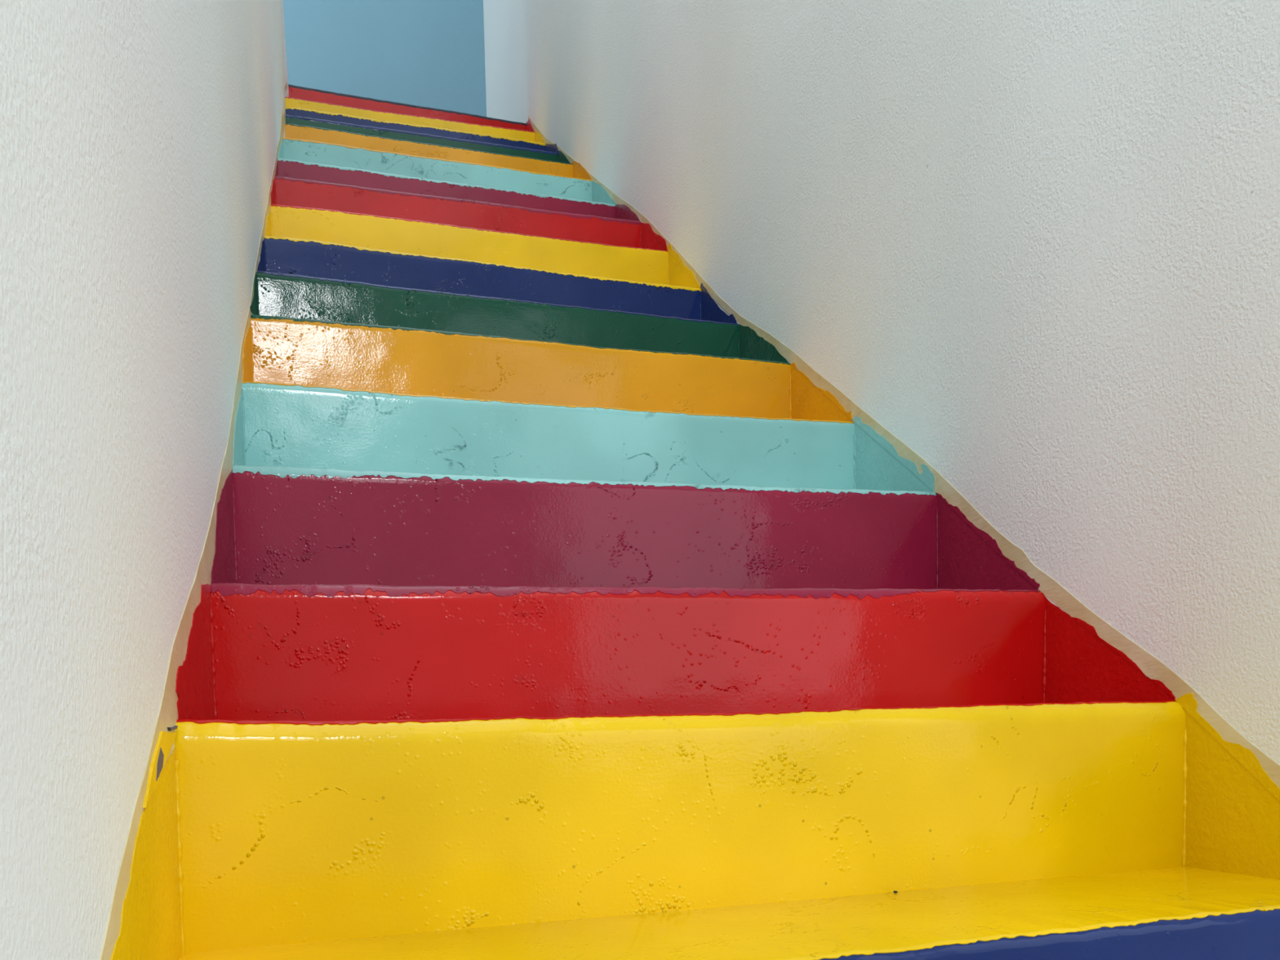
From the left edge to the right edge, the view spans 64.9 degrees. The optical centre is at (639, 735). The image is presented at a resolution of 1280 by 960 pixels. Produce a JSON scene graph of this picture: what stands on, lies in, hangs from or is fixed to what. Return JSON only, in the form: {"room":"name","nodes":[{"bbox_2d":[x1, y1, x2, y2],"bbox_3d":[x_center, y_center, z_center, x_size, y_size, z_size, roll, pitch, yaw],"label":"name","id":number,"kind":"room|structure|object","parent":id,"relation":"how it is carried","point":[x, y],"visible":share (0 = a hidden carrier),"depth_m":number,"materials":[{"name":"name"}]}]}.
{"room":"stairwell","nodes":[
{"label":"stairwell","id":0,"kind":"room"},
{"bbox_2d":[0,0,288,959],"bbox_3d":[-0.811,-2.307,1.739,0.216,6.859,5.560,-2,0,-17],"label":"wall","id":1,"kind":"structure","parent":0,"point":[139,139],"depth_m":0.60,"materials":[{"name":"white paint"}]},
{"bbox_2d":[98,80,287,959],"bbox_3d":[-0.888,-1.266,2.409,0.025,3.086,3.936,-2,0,-17],"label":"tape","id":2,"kind":"object","parent":1,"relation":"attached to","point":[164,733],"visible":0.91,"depth_m":0.82,"materials":[{"name":"paper"}]},
{"bbox_2d":[282,0,486,116],"bbox_3d":[-2.256,-4.269,5.424,3.500,3.133,0.120,-2,0,-17],"label":"wall","id":3,"kind":"structure","parent":0,"point":[424,53],"depth_m":5.62,"materials":[{"name":"blue paint"}]},
{"bbox_2d":[288,84,527,125],"bbox_3d":[-1.190,-2.827,5.067,1.057,0.021,1.161,-2,0,-17],"label":"floor","id":4,"kind":"structure","parent":0,"point":[289,85],"depth_m":4.51,"materials":[{"name":"paint"}]},
{"bbox_2d":[483,0,1279,764],"bbox_3d":[-0.017,-2.365,3.310,0.223,6.929,5.200,-2,0,-17],"label":"wall","id":5,"kind":"structure","parent":0,"point":[1036,243],"depth_m":1.41,"materials":[{"name":"white paint"}]},
{"bbox_2d":[528,115,1279,788],"bbox_3d":[0.080,-1.346,2.786,0.046,3.064,3.870,-2,0,-17],"label":"tape","id":6,"kind":"object","parent":5,"relation":"attached to","point":[1153,668],"visible":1,"depth_m":1.42,"materials":[{"name":"paper"}]},
{"bbox_2d":[820,909,1279,959],"bbox_3d":[0.193,0.263,0.806,1.087,0.193,0.048,-2,0,-19],"label":"stair step","id":7,"kind":"structure","parent":0,"point":[1255,935],"depth_m":0.87,"materials":[{"name":"blue paint"}]},
{"bbox_2d":[110,693,1279,959],"bbox_3d":[0.164,0.073,0.883,1.085,0.215,0.387,-2,0,-17],"label":"stair step","id":8,"kind":"structure","parent":7,"relation":"on","point":[792,836],"depth_m":0.96,"materials":[{"name":"yellow paint"}]},
{"bbox_2d":[175,583,1176,725],"bbox_3d":[0.076,-0.102,1.154,1.085,0.173,0.317,-2,0,-17],"label":"stair step","id":9,"kind":"structure","parent":8,"relation":"on","point":[259,657],"depth_m":1.22,"materials":[{"name":"red paint"}]},
{"bbox_2d":[210,469,1039,599],"bbox_3d":[-0.002,-0.274,1.387,1.076,0.217,0.322,-2,0,-17],"label":"stair step","id":10,"kind":"structure","parent":9,"relation":"on","point":[310,535],"depth_m":1.46,"materials":[{"name":"purple paint"}]},
{"bbox_2d":[231,382,936,495],"bbox_3d":[-0.078,-0.470,1.624,1.080,0.220,0.319,-2,0,-17],"label":"stair step","id":11,"kind":"structure","parent":10,"relation":"on","point":[282,431],"depth_m":1.70,"materials":[{"name":"teal paint"}]},
{"bbox_2d":[242,317,853,423],"bbox_3d":[-0.156,-0.669,1.861,1.074,0.220,0.293,-2,0,-17],"label":"stair step","id":12,"kind":"structure","parent":11,"relation":"on","point":[282,352],"depth_m":1.94,"materials":[{"name":"orange paint"}]},
{"bbox_2d":[249,271,790,364],"bbox_3d":[-0.235,-0.858,2.094,1.069,0.201,0.334,-2,0,-17],"label":"stair step","id":13,"kind":"structure","parent":12,"relation":"on","point":[295,299],"depth_m":2.18,"materials":[{"name":"green paint"}]},
{"bbox_2d":[257,237,738,325],"bbox_3d":[-0.315,-1.046,2.336,1.076,0.206,0.291,-2,0,-18],"label":"stair step","id":14,"kind":"structure","parent":13,"relation":"on","point":[309,260],"depth_m":2.41,"materials":[{"name":"blue paint"}]},
{"bbox_2d":[264,205,701,291],"bbox_3d":[-0.388,-1.239,2.561,1.072,0.221,0.302,-2,0,-17],"label":"stair step","id":15,"kind":"structure","parent":14,"relation":"on","point":[658,268],"depth_m":2.64,"materials":[{"name":"yellow paint"}]},
{"bbox_2d":[271,177,667,251],"bbox_3d":[-0.461,-1.428,2.778,1.050,0.212,0.281,-2,0,-17],"label":"stair step","id":16,"kind":"structure","parent":15,"relation":"on","point":[284,193],"depth_m":2.85,"materials":[{"name":"red paint"}]},
{"bbox_2d":[275,160,640,225],"bbox_3d":[-0.538,-1.611,3.009,1.041,0.205,0.307,-2,0,-17],"label":"stair step","id":17,"kind":"structure","parent":16,"relation":"on","point":[293,171],"depth_m":3.06,"materials":[{"name":"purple paint"}]},
{"bbox_2d":[277,138,616,207],"bbox_3d":[-0.613,-1.805,3.232,1.038,0.218,0.287,-2,0,-17],"label":"stair step","id":18,"kind":"structure","parent":17,"relation":"on","point":[325,155],"depth_m":3.31,"materials":[{"name":"teal paint"}]},
{"bbox_2d":[282,124,591,181],"bbox_3d":[-0.692,-1.999,3.465,1.017,0.214,0.300,-2,0,-17],"label":"stair step","id":19,"kind":"structure","parent":18,"relation":"on","point":[304,134],"depth_m":3.54,"materials":[{"name":"orange paint"}]},
{"bbox_2d":[284,116,573,164],"bbox_3d":[-0.771,-2.181,3.708,1.023,0.203,0.314,-2,0,-17],"label":"stair step","id":20,"kind":"structure","parent":19,"relation":"on","point":[561,157],"depth_m":3.79,"materials":[{"name":"green paint"}]},
{"bbox_2d":[285,108,558,155],"bbox_3d":[-0.852,-2.364,3.949,1.042,0.209,0.323,-2,0,-17],"label":"stair step","id":21,"kind":"structure","parent":20,"relation":"on","point":[313,116],"depth_m":3.99,"materials":[{"name":"blue paint"}]},
{"bbox_2d":[284,97,545,145],"bbox_3d":[-0.932,-2.553,4.195,1.053,0.219,0.293,-2,0,-17],"label":"stair step","id":22,"kind":"structure","parent":21,"relation":"on","point":[536,138],"depth_m":4.26,"materials":[{"name":"yellow paint"}]},
{"bbox_2d":[284,86,534,132],"bbox_3d":[-1.000,-2.743,4.429,1.071,0.218,0.299,-2,0,-17],"label":"stair step","id":23,"kind":"structure","parent":22,"relation":"on","point":[331,99],"depth_m":4.48,"materials":[{"name":"red paint"}]}
]}

